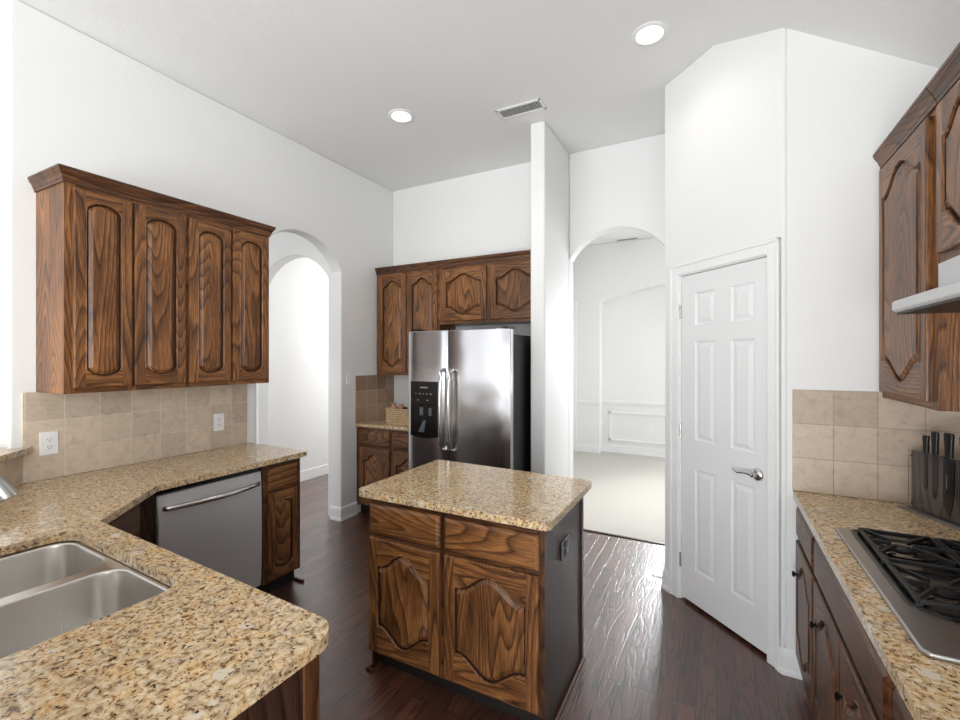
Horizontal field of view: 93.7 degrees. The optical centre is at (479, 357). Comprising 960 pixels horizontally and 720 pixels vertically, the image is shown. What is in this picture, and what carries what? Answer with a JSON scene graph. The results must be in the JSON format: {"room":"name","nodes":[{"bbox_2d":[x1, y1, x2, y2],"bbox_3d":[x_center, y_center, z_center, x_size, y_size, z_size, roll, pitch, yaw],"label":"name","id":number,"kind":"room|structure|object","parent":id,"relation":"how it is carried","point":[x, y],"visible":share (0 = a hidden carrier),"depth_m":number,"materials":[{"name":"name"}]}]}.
{"room":"kitchen","nodes":[
{"label":"kitchen","id":0,"kind":"room"},
{"bbox_2d":[0,0,392,512],"bbox_3d":[-1.714,-0.142,3.752,0.130,3.425,3.218,0,0,28],"label":"wall","id":1,"kind":"structure","parent":0,"point":[68,97],"depth_m":2.92,"materials":[{"name":"white paint"}]},
{"bbox_2d":[22,384,246,483],"bbox_3d":[-2.085,0.420,2.896,0.010,0.472,1.262,0,0,28],"label":"tile backsplash","id":2,"kind":"structure","parent":1,"relation":"attached to","point":[97,430],"depth_m":2.74,"materials":[{"name":"tile"}]},
{"bbox_2d":[39,431,57,455],"bbox_3d":[-2.322,0.462,2.426,0.009,0.124,0.078,0,0,28],"label":"wall outlet","id":3,"kind":"object","parent":2,"relation":"attached to","point":[48,441],"visible":1,"depth_m":2.42,"materials":[{"name":"white plastic"}]},
{"bbox_2d":[45,437,53,442],"bbox_3d":[-2.321,0.442,2.425,0.004,0.029,0.034,0,0,28],"label":"socket","id":4,"kind":"object","parent":3,"relation":"attached to","point":[47,439],"depth_m":2.42,"materials":[{"name":"grey plastic"}]},
{"bbox_2d":[45,444,53,449],"bbox_3d":[-2.321,0.482,2.425,0.004,0.029,0.034,0,0,28],"label":"socket","id":5,"kind":"object","parent":3,"relation":"attached to","point":[47,446],"depth_m":2.42,"materials":[{"name":"grey plastic"}]},
{"bbox_2d":[214,413,223,430],"bbox_3d":[-1.886,0.467,3.254,0.009,0.124,0.078,0,0,28],"label":"wall outlet","id":6,"kind":"object","parent":2,"relation":"attached to","point":[218,418],"visible":1,"depth_m":3.25,"materials":[{"name":"white plastic"}]},
{"bbox_2d":[27,163,275,393],"bbox_3d":[-1.929,-0.382,2.816,0.363,1.129,1.221,0,0,28],"label":"upper cabinet","id":7,"kind":"object","parent":1,"relation":"attached to","point":[138,288],"visible":1,"depth_m":2.53,"materials":[{"name":"brown wood"}]},
{"bbox_2d":[329,501,357,521],"bbox_3d":[-1.341,1.506,4.436,0.152,0.128,0.230,0,0,28],"label":"baseboard","id":8,"kind":"structure","parent":1,"relation":"attached to","point":[340,514],"depth_m":4.36,"materials":[{"name":"white"}]},
{"bbox_2d":[346,373,351,384],"bbox_3d":[-1.283,0.208,4.420,0.009,0.118,0.075,0,0,28],"label":"light switch","id":9,"kind":"object","parent":1,"relation":"attached to","point":[348,375],"visible":1,"depth_m":4.41,"materials":[{"name":"white plastic"}]},
{"bbox_2d":[355,375,393,422],"bbox_3d":[-1.104,0.420,4.759,0.010,0.472,0.604,0,0,28],"label":"tile backsplash","id":10,"kind":"structure","parent":1,"relation":"attached to","point":[373,393],"depth_m":4.71,"materials":[{"name":"tile"}]},
{"bbox_2d":[256,232,331,515],"bbox_3d":[-2.034,-0.142,4.807,1.420,3.425,0.130,0,0,28],"label":"wall","id":11,"kind":"structure","parent":0,"point":[284,247],"depth_m":4.71,"materials":[{"name":"white paint"}]},
{"bbox_2d":[269,257,327,470],"bbox_3d":[-1.885,-0.142,6.571,0.140,3.425,3.130,0,0,28],"label":"wall","id":12,"kind":"structure","parent":0,"point":[298,292],"depth_m":5.68,"materials":[{"name":"white paint"}]},
{"bbox_2d":[300,464,327,481],"bbox_3d":[-1.817,1.505,6.535,0.015,0.130,3.130,0,0,28],"label":"baseboard","id":13,"kind":"structure","parent":12,"relation":"attached to","point":[311,473],"depth_m":5.86,"materials":[{"name":"white wood"}]},
{"bbox_2d":[0,0,711,245],"bbox_3d":[-0.588,-1.895,4.492,5.173,0.080,10.600,0,0,28],"label":"ceiling","id":14,"kind":"structure","parent":0,"point":[326,76],"depth_m":2.86,"materials":[{"name":"white paint"}]},
{"bbox_2d":[388,109,413,122],"bbox_3d":[-0.604,-1.851,3.454,0.196,0.009,0.196,0,0,28],"label":"recessed light","id":15,"kind":"object","parent":14,"relation":"in","point":[397,115],"visible":1,"depth_m":3.44,"materials":[{"name":"white"}]},
{"bbox_2d":[495,98,546,119],"bbox_3d":[0.303,-1.851,3.359,0.360,0.008,0.145,0,0,28],"label":"ceiling vent","id":16,"kind":"object","parent":14,"relation":"in","point":[537,104],"visible":1,"depth_m":3.35,"materials":[{"name":"white metal"}]},
{"bbox_2d":[614,237,639,241],"bbox_3d":[2.305,-1.851,7.059,0.360,0.008,0.160,0,0,28],"label":"ceiling vent","id":17,"kind":"object","parent":14,"relation":"in","point":[631,238],"visible":1,"depth_m":7.06,"materials":[{"name":"white"}]},
{"bbox_2d":[632,21,667,45],"bbox_3d":[0.972,-1.851,2.579,0.196,0.009,0.196,0,0,28],"label":"recessed light","id":18,"kind":"object","parent":14,"relation":"in","point":[650,33],"visible":1,"depth_m":2.57,"materials":[{"name":"white"}]},
{"bbox_2d":[393,133,664,477],"bbox_3d":[0.390,-0.142,4.389,3.000,3.425,0.130,0,0,28],"label":"wall","id":19,"kind":"structure","parent":0,"point":[488,212],"depth_m":4.32,"materials":[{"name":"white paint"}]},
{"bbox_2d":[375,261,455,375],"bbox_3d":[-0.677,-0.377,4.683,0.782,1.119,0.343,0,0,28],"label":"upper cabinet","id":20,"kind":"object","parent":19,"relation":"attached to","point":[408,295],"visible":0.7,"depth_m":4.56,"materials":[{"name":"brown wood"}]},
{"bbox_2d":[438,250,530,325],"bbox_3d":[0.148,-0.628,4.249,1.075,0.616,0.343,0,0,28],"label":"upper cabinet","id":21,"kind":"object","parent":19,"relation":"attached to","point":[491,289],"visible":0.9,"depth_m":4.13,"materials":[{"name":"brown wood"}]},
{"bbox_2d":[268,474,812,719],"bbox_3d":[0.132,1.600,4.112,6.800,0.060,10.600,0,0,28],"label":"floor","id":22,"kind":"structure","parent":0,"point":[651,653],"depth_m":2.38,"materials":[{"name":"brown wood"}]},
{"bbox_2d":[108,503,140,537],"bbox_3d":[-1.778,1.129,2.001,0.324,0.881,0.485,0,0,-17],"label":"base cabinet","id":23,"kind":"object","parent":22,"relation":"on","point":[129,522],"visible":0.02,"depth_m":2.13,"materials":[{"name":"brown wood"}]},
{"bbox_2d":[140,467,261,588],"bbox_3d":[-1.776,1.136,2.696,0.650,0.868,0.690,0,0,28],"label":"dishwasher","id":24,"kind":"object","parent":22,"relation":"on","point":[215,524],"visible":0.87,"depth_m":2.60,"materials":[{"name":"silver metal"}]},
{"bbox_2d":[233,655,318,719],"bbox_3d":[-1.131,1.129,1.181,1.366,0.881,0.644,0,0,30],"label":"base cabinet","id":25,"kind":"object","parent":22,"relation":"on","point":[296,697],"visible":0.14,"depth_m":1.04,"materials":[{"name":"brown wood"}]},
{"bbox_2d":[0,443,328,719],"bbox_3d":[-1.223,0.672,1.985,2.384,0.033,2.103,0,0,28],"label":"countertop","id":26,"kind":"structure","parent":25,"relation":"on","point":[211,645],"depth_m":1.08,"materials":[{"name":"beige stone"}]},
{"bbox_2d":[0,475,18,502],"bbox_3d":[-1.452,0.431,1.145,0.401,0.450,0.114,0,0,-15],"label":"kitchen faucet","id":27,"kind":"object","parent":26,"relation":"on","point":[7,491],"visible":1,"depth_m":1.22,"materials":[{"name":"silver metal"}]},
{"bbox_2d":[0,541,170,658],"bbox_3d":[-1.321,0.790,1.323,0.860,0.196,0.464,0,0,30],"label":"sink","id":28,"kind":"object","parent":26,"relation":"in","point":[51,590],"visible":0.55,"depth_m":1.43,"materials":[{"name":"silver metal"}]},
{"bbox_2d":[257,458,299,592],"bbox_3d":[-1.588,1.129,3.161,0.634,0.881,0.290,0,0,28],"label":"base cabinet","id":29,"kind":"object","parent":22,"relation":"on","point":[280,482],"visible":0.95,"depth_m":3.00,"materials":[{"name":"brown wood"}]},
{"bbox_2d":[294,577,303,582],"bbox_3d":[-1.271,1.561,3.161,0.085,0.018,0.018,0,0,28],"label":"strip","id":30,"kind":"object","parent":22,"relation":"on","point":[295,578],"visible":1,"depth_m":3.15,"materials":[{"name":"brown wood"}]},
{"bbox_2d":[357,427,408,513],"bbox_3d":[-0.705,1.129,4.551,0.910,0.881,0.604,0,0,28],"label":"base cabinet","id":31,"kind":"object","parent":22,"relation":"on","point":[382,454],"visible":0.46,"depth_m":4.37,"materials":[{"name":"brown wood"}]},
{"bbox_2d":[355,418,408,430],"bbox_3d":[-0.705,0.672,4.547,0.914,0.033,0.609,0,0,28],"label":"countertop","id":32,"kind":"structure","parent":31,"relation":"on","point":[379,423],"depth_m":4.40,"materials":[{"name":"beige stone"}]},
{"bbox_2d":[385,406,408,425],"bbox_3d":[-0.742,0.578,4.460,0.367,0.157,0.210,0,0,28],"label":"storage basket","id":33,"kind":"object","parent":32,"relation":"on","point":[397,416],"visible":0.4,"depth_m":4.38,"materials":[{"name":"wicker"}]},
{"bbox_2d":[409,326,530,471],"bbox_3d":[-0.015,0.663,3.846,0.925,1.790,0.908,0,0,28],"label":"refrigerator","id":34,"kind":"object","parent":22,"relation":"on","point":[470,390],"visible":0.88,"depth_m":3.49,"materials":[{"name":"silver metal"}]},
{"bbox_2d":[366,496,585,719],"bbox_3d":[-0.014,1.129,2.296,0.955,0.881,0.614,0,0,28],"label":"kitchen island","id":35,"kind":"object","parent":22,"relation":"on","point":[489,613],"visible":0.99,"depth_m":2.01,"materials":[{"name":"brown wood"}]},
{"bbox_2d":[359,460,591,530],"bbox_3d":[0.001,0.672,2.336,1.005,0.033,0.744,0,0,28],"label":"island countertop","id":36,"kind":"structure","parent":35,"relation":"on","point":[531,500],"depth_m":2.19,"materials":[{"name":"beige stone"}]},
{"bbox_2d":[560,534,568,560],"bbox_3d":[0.391,0.870,2.062,0.009,0.078,0.125,0,0,28],"label":"island outlet","id":37,"kind":"object","parent":35,"relation":"attached to","point":[564,546],"visible":1,"depth_m":2.05,"materials":[{"name":"black plastic"}]},
{"bbox_2d":[584,529,664,544],"bbox_3d":[1.233,1.566,3.939,0.890,0.008,0.030,0,0,28],"label":"trim","id":38,"kind":"structure","parent":22,"relation":"on","point":[660,543],"depth_m":3.92,"materials":[{"name":"brown wood"}]},
{"bbox_2d":[792,506,816,714],"bbox_3d":[1.719,1.129,1.873,0.663,0.881,0.460,0,0,28],"label":"base cabinet","id":39,"kind":"object","parent":22,"relation":"on","point":[805,576],"visible":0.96,"depth_m":1.97,"materials":[{"name":"brown wood"}]},
{"bbox_2d":[793,491,959,719],"bbox_3d":[1.075,0.672,0.614,0.668,0.033,3.289,0,0,28],"label":"countertop","id":40,"kind":"structure","parent":39,"relation":"on","point":[929,688],"depth_m":1.24,"materials":[{"name":"beige stone"}]},
{"bbox_2d":[835,527,959,664],"bbox_3d":[1.384,0.637,1.230,0.508,0.038,0.823,0,0,28],"label":"gas cooktop","id":41,"kind":"object","parent":40,"relation":"in","point":[917,577],"visible":1,"depth_m":1.28,"materials":[{"name":"silver metal"}]},
{"bbox_2d":[898,450,959,530],"bbox_3d":[1.868,0.528,1.780,0.095,0.255,0.380,0,0,4],"label":"stand","id":42,"kind":"object","parent":40,"relation":"on","point":[933,481],"visible":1,"depth_m":1.83,"materials":[{"name":"grey metal"}]},
{"bbox_2d":[922,435,929,453],"bbox_3d":[1.862,0.439,1.878,0.014,0.225,0.027,0,0,4],"label":"kitchen knife","id":43,"kind":"object","parent":42,"relation":"in","point":[926,439],"visible":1,"depth_m":1.87,"materials":[{"name":"black plastic"}]},
{"bbox_2d":[931,431,939,456],"bbox_3d":[1.860,0.443,1.838,0.014,0.277,0.029,0,0,3],"label":"kitchen knife","id":44,"kind":"object","parent":42,"relation":"in","point":[935,436],"visible":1,"depth_m":1.83,"materials":[{"name":"black plastic"}]},
{"bbox_2d":[943,433,954,459],"bbox_3d":[1.856,0.463,1.780,0.014,0.326,0.046,0,0,4],"label":"kitchen knife","id":45,"kind":"object","parent":42,"relation":"in","point":[949,438],"visible":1,"depth_m":1.78,"materials":[{"name":"black plastic"}]},
{"bbox_2d":[809,540,895,719],"bbox_3d":[1.401,1.129,1.269,0.663,0.881,0.900,0,0,28],"label":"base cabinet","id":46,"kind":"object","parent":22,"relation":"on","point":[851,681],"visible":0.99,"depth_m":1.39,"materials":[{"name":"brown wood"}]},
{"bbox_2d":[893,688,913,719],"bbox_3d":[1.004,1.129,0.515,0.663,0.881,0.800,0,0,28],"label":"base cabinet","id":47,"kind":"object","parent":22,"relation":"on","point":[900,710],"visible":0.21,"depth_m":0.95,"materials":[{"name":"brown wood"}]},
{"bbox_2d":[531,121,568,476],"bbox_3d":[0.604,-0.142,3.830,0.120,3.425,0.660,0,0,28],"label":"wall partition","id":48,"kind":"structure","parent":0,"point":[549,158],"depth_m":3.61,"materials":[{"name":"white paint"}]},
{"bbox_2d":[573,238,664,452],"bbox_3d":[3.517,-0.142,6.636,4.360,3.425,0.180,0,0,28],"label":"wall","id":49,"kind":"structure","parent":0,"point":[602,273],"depth_m":7.39,"materials":[{"name":"white paint"}]},
{"bbox_2d":[573,302,576,450],"bbox_3d":[1.581,0.320,7.540,0.090,2.500,0.025,0,0,28],"label":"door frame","id":50,"kind":"structure","parent":49,"relation":"attached to","point":[574,303],"depth_m":7.52,"materials":[{"name":"white"}]},
{"bbox_2d":[577,444,599,452],"bbox_3d":[1.790,1.505,7.434,0.380,0.130,0.016,0,0,28],"label":"baseboard","id":51,"kind":"structure","parent":49,"relation":"attached to","point":[580,447],"depth_m":7.42,"materials":[{"name":"white wood"}]},
{"bbox_2d":[577,400,599,404],"bbox_3d":[1.787,0.740,7.428,0.380,0.060,0.030,0,0,28],"label":"trim","id":52,"kind":"structure","parent":49,"relation":"attached to","point":[578,401],"depth_m":7.43,"materials":[{"name":"white"}]},
{"bbox_2d":[573,451,664,542],"bbox_3d":[3.043,1.598,5.778,4.400,0.064,4.940,0,0,28],"label":"floor","id":53,"kind":"structure","parent":0,"point":[626,497],"depth_m":5.18,"materials":[{"name":"grey"}]},
{"bbox_2d":[602,285,664,448],"bbox_3d":[3.570,-0.142,6.777,4.400,3.425,0.120,0,0,28],"label":"wall","id":54,"kind":"structure","parent":0,"point":[633,324],"depth_m":7.27,"materials":[{"name":"white paint"}]},
{"bbox_2d":[602,400,664,406],"bbox_3d":[3.225,0.740,6.874,2.680,0.060,0.030,0,0,28],"label":"trim","id":55,"kind":"structure","parent":54,"relation":"attached to","point":[603,401],"depth_m":7.26,"materials":[{"name":"white"}]},
{"bbox_2d":[602,444,664,456],"bbox_3d":[3.228,1.505,6.880,2.680,0.130,0.016,0,0,28],"label":"baseboard","id":56,"kind":"structure","parent":54,"relation":"attached to","point":[654,452],"depth_m":7.26,"materials":[{"name":"white wood"}]},
{"bbox_2d":[609,411,664,444],"bbox_3d":[2.926,1.130,7.036,1.780,0.480,0.022,0,0,28],"label":"trim","id":57,"kind":"structure","parent":54,"relation":"attached to","point":[610,412],"depth_m":7.28,"materials":[{"name":"white"}]},
{"bbox_2d":[665,86,665,569],"bbox_3d":[1.478,-0.142,3.354,0.120,3.425,0.688,0,0,28],"label":"wall","id":58,"kind":"structure","parent":0,"point":[665,86],"depth_m":3.08,"materials":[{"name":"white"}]},
{"bbox_2d":[661,565,668,592],"bbox_3d":[1.419,1.506,3.343,0.069,0.128,0.762,0,0,28],"label":"baseboard","id":59,"kind":"structure","parent":58,"relation":"attached to","point":[665,576],"depth_m":3.04,"materials":[{"name":"white"}]},
{"bbox_2d":[666,28,785,646],"bbox_3d":[1.444,-0.142,2.672,0.120,3.425,0.863,0,0,-17],"label":"wall","id":60,"kind":"structure","parent":0,"point":[726,111],"depth_m":2.58,"materials":[{"name":"white paint"}]},
{"bbox_2d":[679,257,766,653],"bbox_3d":[1.395,0.512,2.635,0.090,2.072,0.633,0,0,-17],"label":"door","id":61,"kind":"structure","parent":60,"relation":"in","point":[724,309],"depth_m":2.58,"materials":[{"name":"white paint"}]},
{"bbox_2d":[669,237,780,669],"bbox_3d":[1.441,0.482,2.644,0.142,2.175,0.785,0,0,-17],"label":"door frame","id":62,"kind":"structure","parent":60,"relation":"attached to","point":[770,248],"depth_m":2.31,"materials":[{"name":"white wood"}]},
{"bbox_2d":[777,645,802,679],"bbox_3d":[1.564,1.506,2.211,0.173,0.128,0.034,0,0,28],"label":"baseboard","id":63,"kind":"structure","parent":60,"relation":"attached to","point":[788,662],"depth_m":2.22,"materials":[{"name":"white wood"}]},
{"bbox_2d":[711,0,959,67],"bbox_3d":[2.686,-1.513,2.767,2.227,0.844,10.600,0,0,28],"label":"ceiling","id":64,"kind":"structure","parent":0,"point":[926,32],"depth_m":2.00,"materials":[{"name":"white paint"}]},
{"bbox_2d":[786,29,938,649],"bbox_3d":[1.922,-0.142,2.096,0.833,3.425,0.120,0,0,28],"label":"wall","id":65,"kind":"structure","parent":0,"point":[843,101],"depth_m":2.16,"materials":[{"name":"white paint"}]},
{"bbox_2d":[792,389,959,503],"bbox_3d":[1.834,0.407,2.068,0.658,0.498,0.010,0,0,28],"label":"tile backsplash","id":66,"kind":"structure","parent":65,"relation":"attached to","point":[856,444],"depth_m":2.10,"materials":[{"name":"tile"}]},
{"bbox_3d":[-1.612,1.034,1.402,2.460,1.073,0.919,0,0,28],"label":"wall","id":67,"kind":"structure","parent":0,"visible":0},
{"bbox_2d":[0,455,21,486],"bbox_3d":[-2.214,0.576,1.790,0.010,0.158,1.150,0,0,-17],"label":"tile backsplash","id":68,"kind":"structure","parent":67,"relation":"attached to","point":[10,469],"depth_m":2.27,"materials":[{"name":"tile"}]},
{"bbox_2d":[0,447,29,461],"bbox_3d":[-1.866,0.481,1.187,0.877,0.029,2.873,0,0,-43],"label":"bar ledge","id":69,"kind":"object","parent":67,"relation":"on","point":[5,454],"visible":1,"depth_m":2.24,"materials":[{"name":"beige stone"}]},
{"bbox_3d":[1.201,-0.142,-0.016,0.140,3.425,4.290,0,0,28],"label":"wall","id":70,"kind":"structure","parent":0,"visible":0},
{"bbox_2d":[873,86,959,411],"bbox_3d":[1.837,-0.377,1.732,0.363,1.119,0.600,0,0,28],"label":"upper cabinet","id":71,"kind":"object","parent":70,"relation":"attached to","point":[919,354],"visible":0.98,"depth_m":1.69,"materials":[{"name":"brown wood"}]},
{"bbox_2d":[892,255,959,314],"bbox_3d":[1.471,-0.234,1.149,0.446,0.169,0.755,0,0,28],"label":"range hood","id":72,"kind":"object","parent":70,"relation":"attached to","point":[945,298],"visible":1,"depth_m":1.41,"materials":[{"name":"white metal"}]},
{"bbox_2d":[927,42,959,262],"bbox_3d":[1.517,-0.628,1.125,0.363,0.616,0.760,0,0,28],"label":"upper cabinet","id":73,"kind":"object","parent":70,"relation":"attached to","point":[944,85],"visible":1,"depth_m":1.43,"materials":[{"name":"brown wood"}]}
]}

